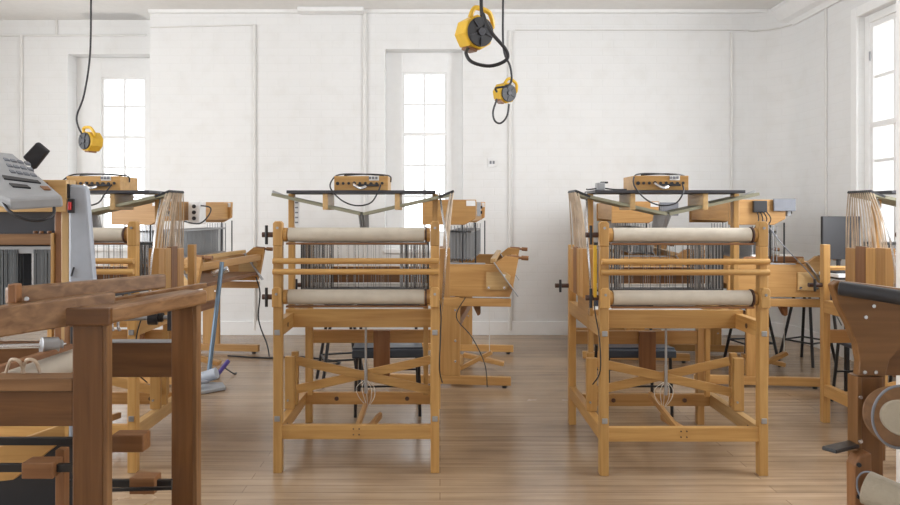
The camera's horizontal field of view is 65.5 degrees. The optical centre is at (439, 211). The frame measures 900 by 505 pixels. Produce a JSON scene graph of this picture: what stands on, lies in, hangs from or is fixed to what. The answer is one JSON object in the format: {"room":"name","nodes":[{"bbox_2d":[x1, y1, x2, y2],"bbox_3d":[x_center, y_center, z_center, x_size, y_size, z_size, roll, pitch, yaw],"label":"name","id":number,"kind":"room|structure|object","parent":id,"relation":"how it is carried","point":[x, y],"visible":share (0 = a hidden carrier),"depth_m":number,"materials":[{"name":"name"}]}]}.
{"room":"weaving studio","nodes":[
{"label":"weaving studio","id":0,"kind":"room"},
{"bbox_2d":[0,20,149,265],"bbox_3d":[-4.559,-0.437,8.360,2.881,3.600,0.420,0,0,0],"label":"wall","id":1,"kind":"structure","parent":0,"point":[49,62],"depth_m":8.15,"materials":[{"name":"paint"}]},
{"bbox_2d":[19,35,22,160],"bbox_3d":[-4.867,-0.338,8.138,0.037,3.423,0.037,0,0,23],"label":"conduit","id":2,"kind":"object","parent":1,"relation":"attached to","point":[20,36],"visible":0.35,"depth_m":8.12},
{"bbox_2d":[55,19,57,34],"bbox_3d":[-4.418,-2.214,7.999,0.027,0.307,0.318,0,0,-17],"label":"conduit","id":3,"kind":"object","parent":1,"relation":"attached to","point":[56,20],"visible":0.45,"depth_m":8.13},
{"bbox_2d":[0,34,146,36],"bbox_3d":[-4.616,-2.052,8.138,2.410,0.028,0.022,0,0,0],"label":"conduit","id":4,"kind":"object","parent":1,"relation":"attached to","point":[61,34],"visible":1,"depth_m":8.13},
{"bbox_2d":[94,247,126,250],"bbox_3d":[-3.857,0.431,8.215,0.949,0.043,0.210,0,0,0],"label":"trim","id":5,"kind":"structure","parent":1,"relation":"attached to","point":[95,248],"depth_m":8.11,"materials":[{"name":"white paint"}]},
{"bbox_2d":[77,58,148,246],"bbox_3d":[-3.857,-0.713,8.385,0.949,2.253,0.074,0,0,0],"label":"window","id":6,"kind":"structure","parent":1,"relation":"in","point":[92,112],"depth_m":8.35,"materials":[{"name":"white paint"}]},
{"bbox_2d":[0,0,783,19],"bbox_3d":[0.050,-2.287,2.500,12.900,0.100,13.000,0,0,0],"label":"ceiling","id":7,"kind":"structure","parent":0,"point":[9,9],"depth_m":7.55,"materials":[{"name":"paint"}]},
{"bbox_2d":[76,0,91,133],"bbox_3d":[-3.027,-1.449,5.955,0.139,1.576,0.027,0,0,0],"label":"cable","id":8,"kind":"object","parent":7,"relation":"hanging from","point":[90,45],"visible":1,"depth_m":5.94,"materials":[{"name":"black plastic"}]},
{"bbox_2d":[78,126,102,152],"bbox_3d":[-3.014,-0.627,6.040,0.181,0.230,0.142,0,0,29],"label":"reel","id":9,"kind":"object","parent":8,"relation":"hanging from","point":[91,142],"visible":1,"depth_m":6.00,"materials":[{"name":"yellow plastic"}]},
{"bbox_2d":[464,0,509,67],"bbox_3d":[0.229,-1.479,3.505,0.224,1.516,0.092,0,0,21],"label":"cable","id":10,"kind":"object","parent":7,"relation":"hanging from","point":[482,14],"visible":1,"depth_m":3.49,"materials":[{"name":"black plastic"}]},
{"bbox_2d":[455,5,494,52],"bbox_3d":[0.187,-0.933,3.600,0.192,0.230,0.150,0,0,-27],"label":"reel","id":11,"kind":"object","parent":10,"relation":"hanging from","point":[471,32],"visible":0.87,"depth_m":3.54,"materials":[{"name":"yellow plastic"}]},
{"bbox_2d":[494,0,512,92],"bbox_3d":[0.530,-1.614,5.825,0.156,1.246,0.076,0,0,0],"label":"cable","id":12,"kind":"object","parent":7,"relation":"hanging from","point":[504,53],"visible":0.93,"depth_m":5.84,"materials":[{"name":"black plastic"}]},
{"bbox_2d":[493,77,517,103],"bbox_3d":[0.562,-1.026,5.951,0.201,0.225,0.154,0,0,-32],"label":"reel","id":13,"kind":"object","parent":12,"relation":"hanging from","point":[508,94],"visible":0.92,"depth_m":5.90,"materials":[{"name":"yellow plastic"}]},
{"bbox_2d":[492,99,509,123],"bbox_3d":[0.509,-0.840,5.850,0.150,0.213,0.016,0,0,0],"label":"cable","id":14,"kind":"object","parent":13,"relation":"hanging from","point":[495,121],"visible":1,"depth_m":5.84,"materials":[{"name":"black plastic"}]},
{"bbox_2d":[0,329,895,504],"bbox_3d":[0.050,1.413,2.500,12.900,0.100,13.000,0,0,0],"label":"floor","id":15,"kind":"structure","parent":0,"point":[516,444],"depth_m":4.02,"materials":[{"name":"brown wood"}]},
{"bbox_2d":[0,190,196,472],"bbox_3d":[-2.021,0.620,4.116,1.037,1.486,0.996,0,0,0],"label":"dobby loom","id":16,"kind":"object","parent":15,"relation":"on","point":[143,258],"visible":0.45,"depth_m":3.91,"materials":[{"name":"brown wood"}]},
{"bbox_2d":[63,173,137,205],"bbox_3d":[-1.932,-0.124,3.974,0.333,0.188,0.301,0,0,0],"label":"control box","id":17,"kind":"object","parent":16,"relation":"on","point":[116,181],"visible":0.82,"depth_m":3.90,"materials":[{"name":"brown wood"}]},
{"bbox_2d":[90,190,164,194],"bbox_3d":[-2.020,-0.112,4.010,0.824,0.017,0.280,0,0,0],"label":"shelf","id":18,"kind":"object","parent":16,"relation":"attached to","point":[92,192],"depth_m":3.87,"materials":[{"name":"grey metal"}]},
{"bbox_2d":[0,180,206,504],"bbox_3d":[-1.741,0.614,2.599,1.519,1.498,1.021,0,0,0],"label":"digital loom","id":19,"kind":"object","parent":15,"relation":"on","point":[48,277],"visible":1,"depth_m":2.71,"materials":[{"name":"brown wood"}]},
{"bbox_2d":[0,153,62,221],"bbox_3d":[-1.710,-0.112,2.801,0.289,0.300,0.521,0,0,-37],"label":"console","id":20,"kind":"object","parent":19,"relation":"on","point":[20,187],"visible":1,"depth_m":2.70,"materials":[{"name":"grey plastic"}]},
{"bbox_2d":[24,142,49,168],"bbox_3d":[-1.719,-0.219,2.981,0.096,0.155,0.038,0,0,0],"label":"display screen","id":21,"kind":"object","parent":19,"relation":"on","point":[38,152],"visible":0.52,"depth_m":2.97,"materials":[{"name":"black plastic"}]},
{"bbox_2d":[68,199,74,212],"bbox_3d":[-1.547,-0.025,2.936,0.025,0.059,0.011,0,0,0],"label":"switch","id":22,"kind":"object","parent":19,"relation":"attached to","point":[71,202],"depth_m":2.93,"materials":[{"name":"red plastic"}]},
{"bbox_2d":[110,201,272,384],"bbox_3d":[-2.207,0.633,6.115,1.126,1.459,1.396,0,0,7],"label":"loom","id":23,"kind":"object","parent":15,"relation":"on","point":[239,264],"visible":0.51,"depth_m":6.36,"materials":[{"name":"orange wood"}]},
{"bbox_2d":[201,262,225,393],"bbox_3d":[-1.815,0.879,5.409,0.297,0.962,0.390,0,0,-19],"label":"mop","id":24,"kind":"object","parent":15,"relation":"on","point":[211,374],"visible":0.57,"depth_m":5.47,"materials":[{"name":"grey plastic"}]},
{"bbox_2d":[218,359,236,377],"bbox_3d":[-1.807,1.288,5.748,0.340,0.158,0.127,0,0,-40],"label":"brush","id":25,"kind":"object","parent":15,"relation":"on","point":[227,361],"visible":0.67,"depth_m":5.72,"materials":[{"name":"purple plastic"}]},
{"bbox_2d":[227,355,340,364],"bbox_3d":[-1.432,1.355,6.462,1.125,0.016,0.348,0,0,30],"label":"cable","id":26,"kind":"object","parent":15,"relation":"on","point":[339,362],"visible":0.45,"depth_m":6.51,"materials":[{"name":"black plastic"}]},
{"bbox_2d":[315,304,363,384],"bbox_3d":[-0.800,1.034,5.620,0.358,0.663,0.358,0,0,-17],"label":"stool","id":27,"kind":"object","parent":15,"relation":"on","point":[326,353],"visible":0.27,"depth_m":5.52,"materials":[{"name":"black metal"}]},
{"bbox_2d":[262,190,453,472],"bbox_3d":[-0.439,0.620,4.116,1.037,1.486,0.996,0,0,0],"label":"dobby loom","id":28,"kind":"object","parent":15,"relation":"on","point":[307,315],"visible":1,"depth_m":3.87,"materials":[{"name":"brown wood"}]},
{"bbox_2d":[329,173,391,205],"bbox_3d":[-0.442,-0.124,3.974,0.333,0.188,0.301,0,0,0],"label":"control box","id":29,"kind":"object","parent":28,"relation":"on","point":[378,182],"visible":1,"depth_m":3.90,"materials":[{"name":"brown wood"}]},
{"bbox_2d":[286,190,435,194],"bbox_3d":[-0.438,-0.112,4.010,0.824,0.017,0.280,0,0,0],"label":"bar","id":30,"kind":"object","parent":28,"relation":"attached to","point":[290,192],"depth_m":3.87,"materials":[{"name":"grey metal"}]},
{"bbox_2d":[352,304,422,417],"bbox_3d":[-0.362,0.950,4.889,0.470,0.829,0.525,0,0,-3],"label":"chair","id":31,"kind":"object","parent":15,"relation":"on","point":[397,350],"visible":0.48,"depth_m":4.66,"materials":[{"name":"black plastic"}]},
{"bbox_2d":[390,200,528,387],"bbox_3d":[0.220,0.633,6.092,1.086,1.459,1.406,0,0,7],"label":"loom","id":32,"kind":"object","parent":15,"relation":"on","point":[473,273],"visible":0.89,"depth_m":5.46,"materials":[{"name":"orange wood"}]},
{"bbox_2d":[594,300,675,416],"bbox_3d":[1.330,0.950,4.889,0.470,0.829,0.525,0,0,0],"label":"chair","id":33,"kind":"object","parent":15,"relation":"on","point":[615,350],"visible":0.23,"depth_m":4.66,"materials":[{"name":"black plastic"}]},
{"bbox_2d":[576,201,704,362],"bbox_3d":[1.923,0.633,6.997,1.086,1.459,1.396,0,0,7],"label":"loom","id":34,"kind":"object","parent":15,"relation":"on","point":[604,212],"visible":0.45,"depth_m":6.37,"materials":[{"name":"orange wood"}]},
{"bbox_2d":[555,190,770,475],"bbox_3d":[1.259,0.620,4.076,1.037,1.486,0.996,0,0,0],"label":"dobby loom","id":35,"kind":"object","parent":15,"relation":"on","point":[590,272],"visible":1,"depth_m":3.86,"materials":[{"name":"brown wood"}]},
{"bbox_2d":[586,182,626,189],"bbox_3d":[0.907,-0.144,3.881,0.238,0.048,0.088,0,0,-9],"label":"power adapter","id":36,"kind":"object","parent":35,"relation":"on","point":[598,186],"visible":0.94,"depth_m":3.86,"materials":[{"name":"grey plastic"}]},
{"bbox_2d":[623,173,688,205],"bbox_3d":[1.218,-0.124,3.934,0.333,0.188,0.301,0,0,0],"label":"control box","id":37,"kind":"object","parent":35,"relation":"on","point":[675,181],"visible":0.99,"depth_m":3.85,"materials":[{"name":"brown wood"}]},
{"bbox_2d":[584,190,744,193],"bbox_3d":[1.260,-0.112,3.970,0.824,0.017,0.280,0,0,0],"label":"shelf","id":38,"kind":"object","parent":35,"relation":"attached to","point":[593,191],"depth_m":3.83,"materials":[{"name":"black metal"}]},
{"bbox_2d":[723,315,780,366],"bbox_3d":[2.800,1.034,6.300,0.358,0.663,0.358,0,0,-9],"label":"stool","id":39,"kind":"object","parent":15,"relation":"on","point":[729,338],"visible":0.17,"depth_m":6.21,"materials":[{"name":"black metal"}]},
{"bbox_2d":[667,199,841,388],"bbox_3d":[2.613,0.630,6.062,1.086,1.465,1.407,0,0,7],"label":"loom","id":40,"kind":"object","parent":15,"relation":"on","point":[786,279],"visible":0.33,"depth_m":5.43,"materials":[{"name":"orange wood"}]},
{"bbox_2d":[743,255,768,258],"bbox_3d":[2.480,0.363,5.480,0.255,0.059,0.040,0,0,-17],"label":"weaving shuttle","id":41,"kind":"object","parent":40,"relation":"on","point":[751,256],"visible":0.3,"depth_m":5.45,"materials":[{"name":"brown wood"}]},
{"bbox_2d":[771,254,803,261],"bbox_3d":[2.720,0.363,5.500,0.255,0.059,0.040,0,0,11],"label":"weaving shuttle","id":42,"kind":"object","parent":40,"relation":"on","point":[788,257],"visible":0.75,"depth_m":5.48,"materials":[{"name":"brown wood"}]},
{"bbox_2d":[779,297,834,367],"bbox_3d":[3.330,1.034,6.350,0.358,0.663,0.358,0,0,-29],"label":"stool","id":43,"kind":"object","parent":15,"relation":"on","point":[802,336],"visible":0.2,"depth_m":6.38,"materials":[{"name":"black metal"}]},
{"bbox_2d":[819,271,849,391],"bbox_3d":[3.330,0.908,5.210,0.880,0.910,0.260,0,0,0],"label":"work table","id":44,"kind":"object","parent":15,"relation":"on","point":[839,276],"visible":0.2,"depth_m":5.29,"materials":[{"name":"black metal"}]},
{"bbox_2d":[821,216,859,272],"bbox_3d":[2.977,0.242,5.225,0.320,0.420,0.130,0,0,-11],"label":"computer monitor","id":45,"kind":"object","parent":44,"relation":"on","point":[833,228],"visible":0.54,"depth_m":5.19,"materials":[{"name":"black plastic"}]},
{"bbox_2d":[807,190,895,422],"bbox_3d":[2.909,0.620,4.116,1.037,1.486,0.996,0,0,0],"label":"dobby loom","id":46,"kind":"object","parent":15,"relation":"on","point":[873,262],"visible":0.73,"depth_m":4.09,"materials":[{"name":"brown wood"}]},
{"bbox_2d":[875,190,895,194],"bbox_3d":[2.910,-0.112,4.010,0.824,0.017,0.280,0,0,0],"label":"shelf","id":47,"kind":"object","parent":46,"relation":"attached to","point":[890,192],"depth_m":3.92,"materials":[{"name":"grey metal"}]},
{"bbox_2d":[822,280,899,504],"bbox_3d":[1.570,0.789,2.209,0.751,1.148,0.351,0,0,-26],"label":"shaped end loom","id":48,"kind":"object","parent":15,"relation":"on","point":[869,314],"visible":1,"depth_m":2.20,"materials":[{"name":"wood"}]},
{"bbox_2d":[830,294,892,401],"bbox_3d":[3.049,0.950,4.844,0.470,0.829,0.525,0,0,-3],"label":"chair","id":49,"kind":"object","parent":15,"relation":"on","point":[848,345],"visible":0.14,"depth_m":5.01,"materials":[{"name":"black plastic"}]},
{"bbox_2d":[150,14,747,320],"bbox_3d":[0.540,-0.437,7.980,7.519,3.600,0.420,0,0,0],"label":"wall","id":50,"kind":"structure","parent":0,"point":[589,108],"depth_m":7.77,"materials":[{"name":"paint"}]},
{"bbox_2d":[150,24,252,27],"bbox_3d":[-2.631,-2.062,7.758,1.155,0.046,0.018,0,0,0],"label":"conduit","id":51,"kind":"object","parent":50,"relation":"attached to","point":[230,24],"visible":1,"depth_m":7.75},
{"bbox_2d":[79,7,364,19],"bbox_3d":[-2.454,-2.264,7.878,3.277,0.153,0.361,0,0,5],"label":"trim","id":52,"kind":"structure","parent":50,"relation":"attached to","point":[302,10],"depth_m":7.67,"materials":[{"name":"white paint"}]},
{"bbox_2d":[253,24,255,329],"bbox_3d":[-2.054,-0.383,7.758,0.032,3.386,0.032,0,0,0],"label":"conduit","id":53,"kind":"object","parent":50,"relation":"attached to","point":[254,25],"visible":0.81,"depth_m":7.75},
{"bbox_2d":[363,13,366,328],"bbox_3d":[-0.833,-0.472,7.758,0.041,3.563,0.041,0,0,22],"label":"conduit","id":54,"kind":"object","parent":50,"relation":"attached to","point":[365,14],"visible":0.54,"depth_m":7.74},
{"bbox_2d":[385,248,439,252],"bbox_3d":[-0.178,0.431,7.835,0.866,0.043,0.210,0,0,0],"label":"trim","id":55,"kind":"structure","parent":50,"relation":"attached to","point":[387,250],"depth_m":7.73,"materials":[{"name":"white paint"}]},
{"bbox_2d":[386,53,462,247],"bbox_3d":[-0.178,-0.698,7.975,0.866,2.222,0.074,0,0,0],"label":"window","id":56,"kind":"structure","parent":50,"relation":"in","point":[398,65],"depth_m":7.94,"materials":[{"name":"white paint"}]},
{"bbox_2d":[155,321,744,334],"bbox_3d":[0.101,1.288,7.760,6.639,0.150,0.020,0,0,0],"label":"baseboard","id":57,"kind":"structure","parent":50,"relation":"attached to","point":[226,327],"depth_m":7.75,"materials":[{"name":"white paint"}]},
{"bbox_2d":[148,9,766,13],"bbox_3d":[0.240,-2.220,7.745,6.919,0.035,0.050,0,0,0],"label":"trim","id":58,"kind":"structure","parent":50,"relation":"attached to","point":[151,11],"depth_m":7.72,"materials":[{"name":"white paint"}]},
{"bbox_2d":[488,158,495,166],"bbox_3d":[0.577,-0.549,7.761,0.089,0.100,0.018,0,0,0],"label":"wall socket","id":59,"kind":"object","parent":50,"relation":"attached to","point":[491,161],"visible":1,"depth_m":7.75,"materials":[{"name":"white plastic"}]},
{"bbox_2d":[508,30,511,330],"bbox_3d":[0.777,-0.350,7.758,0.041,3.319,0.041,0,0,22],"label":"conduit","id":60,"kind":"object","parent":50,"relation":"attached to","point":[509,31],"visible":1,"depth_m":7.74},
{"bbox_2d":[515,29,749,30],"bbox_3d":[2.204,-2.015,7.758,2.742,0.029,0.018,0,0,0],"label":"conduit","id":61,"kind":"object","parent":50,"relation":"attached to","point":[515,29],"visible":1,"depth_m":7.75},
{"bbox_2d":[730,32,732,189],"bbox_3d":[3.230,-0.783,7.758,0.030,2.409,0.030,0,0,-22],"label":"conduit","id":62,"kind":"object","parent":50,"relation":"attached to","point":[731,33],"visible":0.65,"depth_m":7.75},
{"bbox_2d":[748,9,799,326],"bbox_3d":[3.785,-0.437,7.590,0.730,3.600,0.400,0,0,0],"label":"wall","id":63,"kind":"structure","parent":0,"point":[773,55],"depth_m":7.67,"materials":[{"name":"paint"}]},
{"bbox_2d":[748,24,792,31],"bbox_3d":[3.767,-2.009,6.000,0.340,0.020,3.588,0,0,-6],"label":"conduit","id":64,"kind":"object","parent":63,"relation":"attached to","point":[757,30],"visible":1,"depth_m":7.69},
{"bbox_2d":[800,0,895,332],"bbox_3d":[4.010,-0.437,1.595,0.420,3.600,11.590,0,0,0],"label":"wall","id":65,"kind":"structure","parent":0,"point":[839,14],"depth_m":6.74,"materials":[{"name":"paint"}]},
{"bbox_2d":[771,0,841,25],"bbox_3d":[3.720,-2.117,1.875,0.160,0.240,11.750,0,0,0],"label":"trim","id":66,"kind":"structure","parent":65,"relation":"attached to","point":[794,12],"depth_m":7.25,"materials":[{"name":"white paint"}]},
{"bbox_2d":[769,322,853,360],"bbox_3d":[3.610,1.288,3.385,0.380,0.150,8.770,0,0,0],"label":"baseboard","id":67,"kind":"structure","parent":65,"relation":"attached to","point":[778,328],"depth_m":7.38,"materials":[{"name":"white paint"}]},
{"bbox_2d":[824,8,826,215],"bbox_3d":[3.788,-0.398,6.873,0.026,3.222,0.026,0,0,0],"label":"conduit","id":68,"kind":"object","parent":65,"relation":"attached to","point":[825,9],"visible":0.65,"depth_m":6.86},
{"bbox_2d":[851,0,893,215],"bbox_3d":[3.788,-0.722,5.848,0.025,2.270,1.180,0,0,0],"label":"trim","id":69,"kind":"structure","parent":65,"relation":"attached to","point":[869,6],"depth_m":6.36,"materials":[{"name":"white paint"}]},
{"bbox_2d":[865,3,895,247],"bbox_3d":[3.885,-0.677,5.848,0.086,2.180,1.000,0,0,0],"label":"window","id":70,"kind":"structure","parent":65,"relation":"in","point":[873,21],"depth_m":6.25,"materials":[{"name":"white paint"}]},
{"bbox_2d":[896,0,899,482],"bbox_3d":[2.221,-0.437,3.125,0.278,3.600,0.150,0,0,0],"label":"pillar","id":71,"kind":"structure","parent":0,"point":[897,1],"depth_m":3.18,"materials":[{"name":"white paint"}]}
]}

